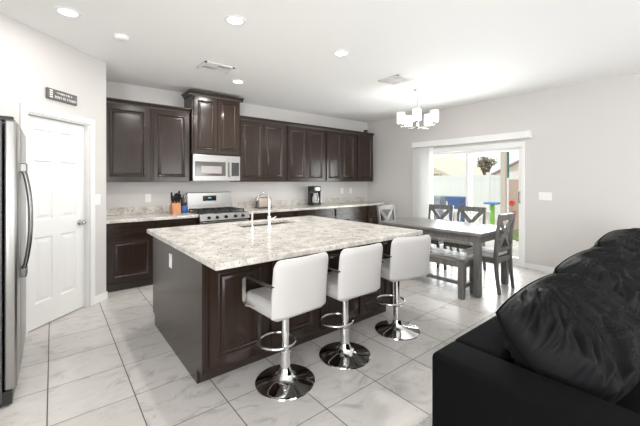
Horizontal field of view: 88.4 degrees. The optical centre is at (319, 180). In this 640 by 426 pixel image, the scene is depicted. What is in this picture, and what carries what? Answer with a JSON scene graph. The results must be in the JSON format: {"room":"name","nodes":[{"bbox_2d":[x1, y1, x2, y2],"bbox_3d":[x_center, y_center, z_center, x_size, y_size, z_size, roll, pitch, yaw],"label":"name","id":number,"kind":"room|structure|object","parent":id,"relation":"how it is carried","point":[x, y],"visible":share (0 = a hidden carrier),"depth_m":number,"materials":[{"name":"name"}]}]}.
{"room":"open-plan kitchen","nodes":[
{"label":"open-plan kitchen","id":0,"kind":"room"},
{"bbox_2d":[0,13,105,295],"bbox_3d":[-2.611,-0.002,3.227,0.120,2.743,1.223,0,0,6],"label":"wall","id":1,"kind":"structure","parent":0,"point":[32,61],"depth_m":3.19,"materials":[{"name":"grey paint"}]},
{"bbox_2d":[28,115,85,331],"bbox_3d":[-2.585,0.383,3.246,0.097,1.951,0.663,0,0,6],"label":"door","id":2,"kind":"structure","parent":1,"relation":"in","point":[55,148],"depth_m":3.22,"materials":[{"name":"white paint"}]},
{"bbox_2d":[20,103,94,337],"bbox_3d":[-2.599,0.347,3.248,0.136,2.045,0.817,0,0,6],"label":"door frame","id":3,"kind":"structure","parent":1,"relation":"attached to","point":[25,109],"depth_m":3.58,"materials":[{"name":"white paint"}]},
{"bbox_2d":[46,87,76,105],"bbox_3d":[-2.535,-0.827,3.236,0.027,0.100,0.330,0,0,6],"label":"wall sign","id":4,"kind":"object","parent":1,"relation":"attached to","point":[53,94],"visible":1,"depth_m":3.21,"materials":[{"name":"grey"}]},
{"bbox_2d":[95,194,100,204],"bbox_3d":[-2.497,0.208,3.699,0.010,0.120,0.075,0,0,6],"label":"light switch","id":5,"kind":"object","parent":1,"relation":"attached to","point":[97,196],"visible":1,"depth_m":3.69,"materials":[{"name":"white plastic"}]},
{"bbox_2d":[95,291,107,303],"bbox_3d":[-2.490,1.327,3.744,0.014,0.085,0.191,0,0,6],"label":"baseboard","id":6,"kind":"structure","parent":1,"relation":"attached to","point":[103,296],"depth_m":3.74,"materials":[{"name":"white paint"}]},
{"bbox_2d":[106,81,366,207],"bbox_3d":[-1.575,-0.002,5.686,7.130,2.743,0.150,0,0,-39],"label":"wall","id":7,"kind":"structure","parent":0,"point":[118,194],"depth_m":5.65,"materials":[{"name":"grey paint"}]},
{"bbox_2d":[106,97,151,181],"bbox_3d":[-2.650,-0.528,4.484,0.571,1.083,0.357,0,0,-39],"label":"upper cabinet","id":8,"kind":"object","parent":7,"relation":"attached to","point":[128,122],"visible":0.79,"depth_m":4.37,"materials":[{"name":"brown wood"}]},
{"bbox_2d":[106,205,169,215],"bbox_3d":[-2.547,0.422,4.784,1.108,0.105,0.020,0,0,-39],"label":"backsplash","id":9,"kind":"structure","parent":7,"relation":"attached to","point":[145,209],"depth_m":4.71,"materials":[{"name":"stone"}]},
{"bbox_2d":[145,194,150,201],"bbox_3d":[-2.517,0.250,4.817,0.075,0.120,0.010,0,0,-39],"label":"wall outlet","id":10,"kind":"object","parent":7,"relation":"attached to","point":[147,196],"visible":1,"depth_m":4.81,"materials":[{"name":"white plastic"}]},
{"bbox_2d":[151,103,190,181],"bbox_3d":[-2.221,-0.528,4.832,0.530,1.083,0.357,0,0,-39],"label":"upper cabinet","id":11,"kind":"object","parent":7,"relation":"attached to","point":[170,125],"visible":0.94,"depth_m":4.71,"materials":[{"name":"brown wood"}]},
{"bbox_2d":[181,89,243,155],"bbox_3d":[-1.696,-0.869,5.214,0.854,0.933,0.427,0,0,-39],"label":"upper cabinet","id":12,"kind":"object","parent":7,"relation":"attached to","point":[214,118],"visible":0.96,"depth_m":5.04,"materials":[{"name":"brown wood"}]},
{"bbox_2d":[190,154,239,180],"bbox_3d":[-1.687,-0.198,5.202,0.745,0.392,0.452,0,0,-39],"label":"microwave","id":13,"kind":"object","parent":12,"relation":"attached to","point":[202,167],"visible":0.99,"depth_m":5.03,"materials":[{"name":"silver metal"}]},
{"bbox_2d":[230,115,286,181],"bbox_3d":[-1.061,-0.528,5.776,0.929,1.083,0.357,0,0,-39],"label":"upper cabinet","id":14,"kind":"object","parent":7,"relation":"attached to","point":[262,156],"visible":0.93,"depth_m":5.64,"materials":[{"name":"brown wood"}]},
{"bbox_2d":[231,197,363,207],"bbox_3d":[-0.249,0.422,6.653,3.272,0.105,0.020,0,0,-39],"label":"backsplash","id":15,"kind":"structure","parent":7,"relation":"attached to","point":[350,199],"depth_m":6.47,"materials":[{"name":"stone"}]},
{"bbox_2d":[286,122,325,181],"bbox_3d":[-0.341,-0.528,6.361,0.919,1.083,0.357,0,0,-39],"label":"upper cabinet","id":16,"kind":"object","parent":7,"relation":"attached to","point":[305,143],"visible":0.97,"depth_m":6.22,"materials":[{"name":"brown wood"}]},
{"bbox_2d":[325,127,356,181],"bbox_3d":[0.355,-0.528,6.927,0.866,1.083,0.357,0,0,-39],"label":"upper cabinet","id":17,"kind":"object","parent":7,"relation":"attached to","point":[340,144],"visible":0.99,"depth_m":6.79,"materials":[{"name":"brown wood"}]},
{"bbox_2d":[356,131,374,181],"bbox_3d":[0.904,-0.528,7.374,0.543,1.083,0.357,0,0,-39],"label":"upper cabinet","id":18,"kind":"object","parent":7,"relation":"attached to","point":[364,140],"visible":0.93,"depth_m":7.25,"materials":[{"name":"brown wood"}]},
{"bbox_2d":[0,262,551,425],"bbox_3d":[1.032,1.430,1.568,7.980,0.120,9.530,0,0,-39],"label":"floor","id":19,"kind":"structure","parent":0,"point":[107,362],"depth_m":2.38,"materials":[{"name":"tile"}]},
{"bbox_2d":[0,116,32,407],"bbox_3d":[-2.411,0.487,2.141,0.830,1.765,0.905,0,0,-39],"label":"refrigerator","id":20,"kind":"object","parent":19,"relation":"on","point":[14,179],"visible":1,"depth_m":2.00,"materials":[{"name":"grey metal"}]},
{"bbox_2d":[106,221,155,292],"bbox_3d":[-2.562,0.943,4.373,0.566,0.854,0.634,0,0,-39],"label":"base cabinet","id":21,"kind":"object","parent":19,"relation":"on","point":[129,246],"visible":0.72,"depth_m":4.12,"materials":[{"name":"brown wood"}]},
{"bbox_2d":[106,205,197,223],"bbox_3d":[-2.347,0.443,4.538,1.108,0.145,0.654,0,0,-39],"label":"countertop","id":22,"kind":"structure","parent":21,"relation":"on","point":[145,213],"depth_m":4.53,"materials":[{"name":"stone"}]},
{"bbox_2d":[169,191,180,213],"bbox_3d":[-2.094,0.308,4.761,0.130,0.333,0.179,0,0,-39],"label":"knife block","id":23,"kind":"object","parent":22,"relation":"on","point":[175,206],"visible":0.99,"depth_m":4.71,"materials":[{"name":"brown wood"}]},
{"bbox_2d":[180,195,186,212],"bbox_3d":[-2.033,0.335,4.894,0.112,0.280,0.112,0,0,-39],"label":"canister","id":24,"kind":"object","parent":22,"relation":"on","point":[183,202],"visible":0.9,"depth_m":4.86,"materials":[{"name":"blue plastic"}]},
{"bbox_2d":[156,218,196,227],"bbox_3d":[-2.132,0.943,4.723,0.532,0.854,0.634,0,0,-39],"label":"base cabinet","id":25,"kind":"object","parent":19,"relation":"on","point":[186,221],"visible":0.16,"depth_m":4.47,"materials":[{"name":"brown wood"}]},
{"bbox_2d":[186,192,249,224],"bbox_3d":[-1.588,0.760,5.097,0.762,1.159,0.727,0,0,-39],"label":"stove","id":26,"kind":"object","parent":19,"relation":"on","point":[210,207],"visible":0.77,"depth_m":5.12,"materials":[{"name":"silver metal"}]},
{"bbox_2d":[187,211,247,220],"bbox_3d":[-1.614,0.521,5.128,0.762,0.097,0.645,0,0,-39],"label":"cooktop","id":27,"kind":"object","parent":26,"relation":"in","point":[205,213],"depth_m":4.89,"materials":[{"name":"silver metal"}]},
{"bbox_2d":[248,211,293,220],"bbox_3d":[-0.975,0.943,5.664,0.888,0.854,0.634,0,0,-39],"label":"base cabinet","id":28,"kind":"object","parent":19,"relation":"on","point":[258,216],"visible":0.08,"depth_m":5.44,"materials":[{"name":"brown wood"}]},
{"bbox_2d":[231,197,384,213],"bbox_3d":[-0.049,0.443,6.407,3.272,0.145,0.654,0,0,-39],"label":"countertop","id":29,"kind":"structure","parent":28,"relation":"on","point":[282,205],"depth_m":6.32,"materials":[{"name":"stone"}]},
{"bbox_2d":[255,197,271,208],"bbox_3d":[-0.987,0.379,5.796,0.282,0.192,0.170,0,0,-39],"label":"toaster","id":30,"kind":"object","parent":29,"relation":"on","point":[263,201],"visible":0.83,"depth_m":5.71,"materials":[{"name":"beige metal"}]},
{"bbox_2d":[308,186,320,204],"bbox_3d":[-0.093,0.287,6.490,0.194,0.375,0.232,0,0,-39],"label":"coffee maker","id":31,"kind":"object","parent":29,"relation":"on","point":[314,192],"visible":0.99,"depth_m":6.45,"materials":[{"name":"black plastic"}]},
{"bbox_2d":[153,223,392,383],"bbox_3d":[-0.429,0.943,3.283,1.964,0.854,1.364,0,0,-39],"label":"kitchen island","id":32,"kind":"object","parent":19,"relation":"on","point":[199,310],"visible":0.56,"depth_m":2.41,"materials":[{"name":"brown wood"}]},
{"bbox_2d":[169,253,171,268],"bbox_3d":[-1.229,0.655,2.702,0.010,0.115,0.070,0,0,-39],"label":"wall outlet","id":33,"kind":"object","parent":32,"relation":"attached to","point":[170,255],"visible":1,"depth_m":2.69,"materials":[{"name":"white plastic"}]},
{"bbox_2d":[147,216,422,270],"bbox_3d":[-0.361,0.495,3.208,2.043,0.040,1.770,0,0,-39],"label":"island countertop","id":34,"kind":"structure","parent":32,"relation":"on","point":[218,246],"depth_m":2.73,"materials":[{"name":"stone"}]},
{"bbox_2d":[247,211,253,226],"bbox_3d":[-0.719,0.392,3.419,0.041,0.167,0.102,0,0,-39],"label":"soap dispenser","id":35,"kind":"object","parent":34,"relation":"on","point":[252,212],"visible":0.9,"depth_m":3.38,"materials":[{"name":"silver metal"}]},
{"bbox_2d":[256,192,275,225],"bbox_3d":[-0.588,0.297,3.510,0.238,0.355,0.092,0,0,16],"label":"kitchen faucet","id":36,"kind":"object","parent":34,"relation":"on","point":[269,218],"visible":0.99,"depth_m":3.47,"materials":[{"name":"silver metal"}]},
{"bbox_2d":[267,216,271,225],"bbox_3d":[-0.537,0.420,3.475,0.052,0.110,0.052,0,0,-39],"label":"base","id":37,"kind":"object","parent":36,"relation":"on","point":[269,218],"depth_m":3.46,"materials":[{"name":"silver metal"}]},
{"bbox_2d":[242,252,329,400],"bbox_3d":[-0.236,0.923,2.248,0.482,0.894,0.480,0,0,-41],"label":"bar stool","id":38,"kind":"object","parent":19,"relation":"on","point":[298,286],"visible":1,"depth_m":2.12,"materials":[{"name":"white leather"}]},
{"bbox_2d":[294,208,333,218],"bbox_3d":[-0.268,0.943,6.239,0.925,0.854,0.634,0,0,-39],"label":"base cabinet","id":39,"kind":"object","parent":19,"relation":"on","point":[328,213],"visible":0.11,"depth_m":6.03,"materials":[{"name":"brown wood"}]},
{"bbox_2d":[334,206,365,222],"bbox_3d":[0.440,0.943,6.814,0.888,0.854,0.634,0,0,-39],"label":"base cabinet","id":40,"kind":"object","parent":19,"relation":"on","point":[358,214],"visible":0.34,"depth_m":6.58,"materials":[{"name":"brown wood"}]},
{"bbox_2d":[319,243,383,369],"bbox_3d":[0.197,0.923,2.587,0.482,0.894,0.480,0,0,-38],"label":"bar stool","id":41,"kind":"object","parent":19,"relation":"on","point":[358,274],"visible":0.92,"depth_m":2.45,"materials":[{"name":"white leather"}]},
{"bbox_2d":[366,205,381,224],"bbox_3d":[0.986,0.943,7.258,0.510,0.854,0.634,0,0,-39],"label":"base cabinet","id":42,"kind":"object","parent":19,"relation":"on","point":[371,211],"visible":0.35,"depth_m":6.97,"materials":[{"name":"brown wood"}]},
{"bbox_2d":[377,204,411,236],"bbox_3d":[1.264,0.886,5.420,0.450,0.968,0.487,0,0,-42],"label":"dining chair","id":43,"kind":"object","parent":19,"relation":"on","point":[380,208],"visible":0.27,"depth_m":5.54,"materials":[{"name":"grey wood"}]},
{"bbox_2d":[375,235,431,339],"bbox_3d":[0.711,0.923,3.024,0.482,0.894,0.480,0,0,-27],"label":"bar stool","id":44,"kind":"object","parent":19,"relation":"on","point":[408,259],"visible":0.97,"depth_m":2.86,"materials":[{"name":"white leather"}]},
{"bbox_2d":[417,414,431,425],"bbox_3d":[1.493,1.363,0.621,5.100,0.014,3.080,0,0,-39],"label":"area rug","id":45,"kind":"object","parent":19,"relation":"on","point":[427,421],"visible":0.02,"depth_m":1.85,"materials":[{"name":"white carpet"}]},
{"bbox_2d":[432,316,639,425],"bbox_3d":[2.168,1.063,2.233,3.538,0.585,0.970,0,0,-39],"label":"sofa","id":46,"kind":"object","parent":45,"relation":"on","point":[476,381],"visible":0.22,"depth_m":1.31,"materials":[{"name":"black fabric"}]},
{"bbox_2d":[495,272,639,403],"bbox_3d":[1.202,0.704,1.564,0.740,0.439,0.548,0,0,-39],"label":"sofa cushion","id":47,"kind":"object","parent":46,"relation":"on","point":[571,330],"visible":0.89,"depth_m":1.40,"materials":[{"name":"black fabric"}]},
{"bbox_2d":[553,246,639,313],"bbox_3d":[1.881,0.699,2.124,0.925,0.509,0.581,0,0,-39],"label":"sofa cushion","id":48,"kind":"object","parent":46,"relation":"on","point":[617,269],"visible":0.41,"depth_m":1.98,"materials":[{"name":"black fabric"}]},
{"bbox_2d":[591,228,639,256],"bbox_3d":[2.655,0.689,2.758,1.008,0.538,0.565,0,0,-39],"label":"sofa cushion","id":49,"kind":"object","parent":46,"relation":"on","point":[629,239],"visible":0.37,"depth_m":2.61,"materials":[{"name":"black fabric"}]},
{"bbox_2d":[615,381,639,413],"bbox_3d":[1.411,1.002,1.466,0.973,0.163,0.735,0,0,-39],"label":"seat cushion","id":50,"kind":"object","parent":46,"relation":"on","point":[631,401],"depth_m":1.37,"materials":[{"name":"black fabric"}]},
{"bbox_2d":[419,204,453,267],"bbox_3d":[1.901,0.886,5.490,0.486,0.968,0.450,0,0,-39],"label":"dining chair","id":51,"kind":"object","parent":19,"relation":"on","point":[449,208],"visible":0.37,"depth_m":5.52,"materials":[{"name":"grey wood"}]},
{"bbox_2d":[379,217,509,297],"bbox_3d":[1.726,0.990,4.670,0.910,0.760,1.520,0,0,-39],"label":"dining table","id":52,"kind":"object","parent":19,"relation":"on","point":[475,233],"visible":0.64,"depth_m":4.22,"materials":[{"name":"grey wood"}]},
{"bbox_2d":[426,247,472,299],"bbox_3d":[1.382,1.133,4.372,0.350,0.475,1.280,0,0,-39],"label":"bench","id":53,"kind":"object","parent":19,"relation":"on","point":[462,260],"visible":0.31,"depth_m":3.95,"materials":[{"name":"grey wood"}]},
{"bbox_2d":[443,206,486,274],"bbox_3d":[2.236,0.886,5.078,0.486,0.968,0.450,0,0,-39],"label":"dining chair","id":54,"kind":"object","parent":19,"relation":"on","point":[461,209],"visible":0.48,"depth_m":5.08,"materials":[{"name":"grey wood"}]},
{"bbox_2d":[462,212,515,294],"bbox_3d":[2.179,0.886,4.255,0.450,0.968,0.486,0,0,-39],"label":"dining chair","id":55,"kind":"object","parent":19,"relation":"on","point":[498,254],"visible":0.72,"depth_m":4.10,"materials":[{"name":"grey wood"}]},
{"bbox_2d":[0,0,639,122],"bbox_3d":[1.052,-1.448,1.583,8.230,0.150,9.830,0,0,-39],"label":"ceiling","id":56,"kind":"structure","parent":0,"point":[458,52],"depth_m":3.31,"materials":[{"name":"white paint"}]},
{"bbox_2d":[54,6,81,17],"bbox_3d":[-2.047,-1.369,2.673,0.184,0.007,0.184,0,0,-39],"label":"recessed light","id":57,"kind":"object","parent":56,"relation":"in","point":[65,11],"visible":1,"depth_m":2.67,"materials":[{"name":"white paint"}]},
{"bbox_2d":[114,33,129,41],"bbox_3d":[-1.881,-1.356,3.126,0.132,0.034,0.132,0,0,-39],"label":"smoke detector","id":58,"kind":"object","parent":56,"relation":"attached to","point":[120,37],"visible":1,"depth_m":3.09,"materials":[{"name":"white plastic"}]},
{"bbox_2d":[197,61,234,73],"bbox_3d":[-1.251,-1.367,3.964,0.360,0.012,0.260,0,0,-39],"label":"ceiling vent","id":59,"kind":"object","parent":56,"relation":"in","point":[207,65],"visible":1,"depth_m":3.95,"materials":[{"name":"white metal"}]},
{"bbox_2d":[224,15,245,25],"bbox_3d":[-0.724,-1.369,2.806,0.184,0.007,0.184,0,0,-39],"label":"recessed light","id":60,"kind":"object","parent":56,"relation":"in","point":[236,20],"visible":1,"depth_m":2.80,"materials":[{"name":"white paint"}]},
{"bbox_2d":[231,80,244,83],"bbox_3d":[-1.131,-1.369,4.540,0.184,0.007,0.184,0,0,-39],"label":"recessed light","id":61,"kind":"object","parent":56,"relation":"in","point":[232,81],"visible":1,"depth_m":4.53,"materials":[{"name":"white paint"}]},
{"bbox_2d":[332,50,349,56],"bbox_3d":[0.225,-1.369,3.529,0.184,0.007,0.184,0,0,-39],"label":"recessed light","id":62,"kind":"object","parent":56,"relation":"in","point":[340,53],"visible":1,"depth_m":3.53,"materials":[{"name":"white paint"}]},
{"bbox_2d":[378,74,413,85],"bbox_3d":[1.033,-1.367,4.472,0.340,0.012,0.340,0,0,-39],"label":"ceiling vent","id":63,"kind":"object","parent":56,"relation":"in","point":[398,79],"visible":1,"depth_m":4.46,"materials":[{"name":"white metal"}]},
{"bbox_2d":[397,89,438,129],"bbox_3d":[1.488,-1.079,4.960,0.575,0.588,0.588,0,0,-39],"label":"chandelier","id":64,"kind":"object","parent":56,"relation":"hanging from","point":[433,117],"visible":1,"depth_m":4.91,"materials":[{"name":"white glass"}]},
{"bbox_2d":[367,73,639,267],"bbox_3d":[4.186,-0.002,4.132,0.150,2.743,9.530,0,0,-39],"label":"wall","id":65,"kind":"structure","parent":0,"point":[583,149],"depth_m":4.83,"materials":[{"name":"grey paint"}]},
{"bbox_2d":[412,147,432,246],"bbox_3d":[2.048,0.340,6.564,0.071,2.000,0.432,0,0,-39],"label":"vertical blinds","id":66,"kind":"object","parent":65,"relation":"attached to","point":[422,158],"visible":0.65,"depth_m":6.53,"materials":[{"name":"white"}]},
{"bbox_2d":[412,130,531,147],"bbox_3d":[2.582,-0.724,5.908,0.100,0.108,2.130,0,0,-39],"label":"blind valance","id":67,"kind":"object","parent":65,"relation":"attached to","point":[521,134],"visible":1,"depth_m":5.69,"materials":[{"name":"white paint"}]},
{"bbox_2d":[433,141,524,267],"bbox_3d":[2.664,0.371,5.939,0.152,1.997,1.885,0,0,-39],"label":"door","id":68,"kind":"structure","parent":65,"relation":"in","point":[511,146],"depth_m":5.44,"materials":[{"name":"white paint"}]},
{"bbox_2d":[525,263,554,272],"bbox_3d":[5.179,1.327,2.781,0.014,0.085,6.180,0,0,-39],"label":"baseboard","id":69,"kind":"structure","parent":65,"relation":"attached to","point":[527,265],"depth_m":5.02,"materials":[{"name":"white paint"}]},
{"bbox_2d":[539,192,551,199],"bbox_3d":[3.402,0.230,4.970,0.010,0.120,0.170,0,0,-39],"label":"light switch","id":70,"kind":"object","parent":65,"relation":"attached to","point":[542,195],"visible":1,"depth_m":4.96,"materials":[{"name":"white plastic"}]},
{"label":"outside","id":71,"kind":"structure","parent":0,"visible":0},
{"bbox_2d":[442,216,518,257],"bbox_3d":[7.340,1.620,16.279,20.070,0.200,28.000,0,0,-39],"label":"patio","id":72,"kind":"structure","parent":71,"point":[515,248],"depth_m":7.75,"materials":[{"name":"concrete"}]},
{"bbox_2d":[433,195,447,219],"bbox_3d":[4.174,1.015,11.668,0.540,1.010,0.560,0,0,-39],"label":"storage bin","id":73,"kind":"object","parent":72,"relation":"on","point":[437,199],"visible":0.37,"depth_m":11.47,"materials":[{"name":"grey"}]},
{"bbox_2d":[445,196,465,221],"bbox_3d":[4.497,1.015,10.796,0.540,1.010,0.560,0,0,-39],"label":"storage bin","id":74,"kind":"object","parent":72,"relation":"on","point":[457,201],"visible":0.44,"depth_m":10.64,"materials":[{"name":"blue plastic"}]},
{"bbox_2d":[433,155,491,175],"bbox_3d":[7.634,-1.191,31.983,8.200,5.422,17.400,0,0,-39],"label":"house","id":75,"kind":"structure","parent":72,"relation":"on","point":[448,165],"depth_m":26.90,"materials":[{"name":"beige paint"}]},
{"bbox_2d":[443,209,490,224],"bbox_3d":[4.238,1.190,9.529,0.700,0.660,1.100,0,0,-39],"label":"patio table","id":76,"kind":"object","parent":72,"relation":"on","point":[455,210],"visible":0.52,"depth_m":9.34,"materials":[{"name":"white plastic"}]},
{"bbox_2d":[433,172,513,220],"bbox_3d":[5.008,0.595,14.447,0.130,1.850,6.430,0,0,-39],"label":"vinyl fence","id":77,"kind":"object","parent":72,"relation":"on","point":[485,188],"visible":0.23,"depth_m":12.99,"materials":[{"name":"white plastic"}]},
{"bbox_2d":[477,157,497,174],"bbox_3d":[8.109,0.166,15.903,1.070,2.719,0.964,0,0,-39],"label":"tree","id":78,"kind":"object","parent":72,"relation":"on","point":[486,162],"visible":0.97,"depth_m":15.83,"materials":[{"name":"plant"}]},
{"bbox_2d":[483,202,499,224],"bbox_3d":[5.505,1.100,10.508,0.400,0.840,0.400,0,0,-39],"label":"table","id":79,"kind":"object","parent":72,"relation":"on","point":[492,204],"visible":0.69,"depth_m":10.46,"materials":[{"name":"blue"}]},
{"bbox_2d":[499,151,506,239],"bbox_3d":[4.407,0.070,7.895,0.180,2.900,0.180,0,0,-39],"label":"patio column","id":80,"kind":"structure","parent":72,"relation":"on","point":[503,155],"depth_m":7.86,"materials":[{"name":"beige paint"}]},
{"bbox_2d":[491,160,518,178],"bbox_3d":[15.182,-0.762,15.566,7.200,4.565,11.400,0,0,-39],"label":"house","id":81,"kind":"structure","parent":72,"relation":"on","point":[513,167],"depth_m":16.76,"materials":[{"name":"beige paint"}]},
{"bbox_2d":[499,229,518,240],"bbox_3d":[7.225,1.505,7.195,2.090,0.030,6.050,0,0,-39],"label":"lawn","id":82,"kind":"structure","parent":72,"relation":"on","point":[515,232],"depth_m":9.00,"materials":[{"name":"green plant"}]},
{"bbox_2d":[509,200,516,212],"bbox_3d":[5.506,1.018,9.407,0.202,0.944,0.115,0,0,44],"label":"stake","id":83,"kind":"object","parent":82,"relation":"on","point":[511,202],"visible":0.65,"depth_m":9.39,"materials":[{"name":"red"}]},
{"bbox_2d":[507,151,515,243],"bbox_3d":[4.651,0.145,8.150,0.360,2.750,0.360,0,0,-39],"label":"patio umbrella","id":84,"kind":"object","parent":72,"relation":"on","point":[514,241],"visible":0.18,"depth_m":8.13,"materials":[{"name":"fabric"}]},
{"bbox_2d":[509,179,518,229],"bbox_3d":[8.310,0.735,7.691,0.200,1.570,7.450,0,0,-39],"label":"wall","id":85,"kind":"structure","parent":72,"relation":"on","point":[513,183],"depth_m":10.26,"materials":[{"name":"beige paint"}]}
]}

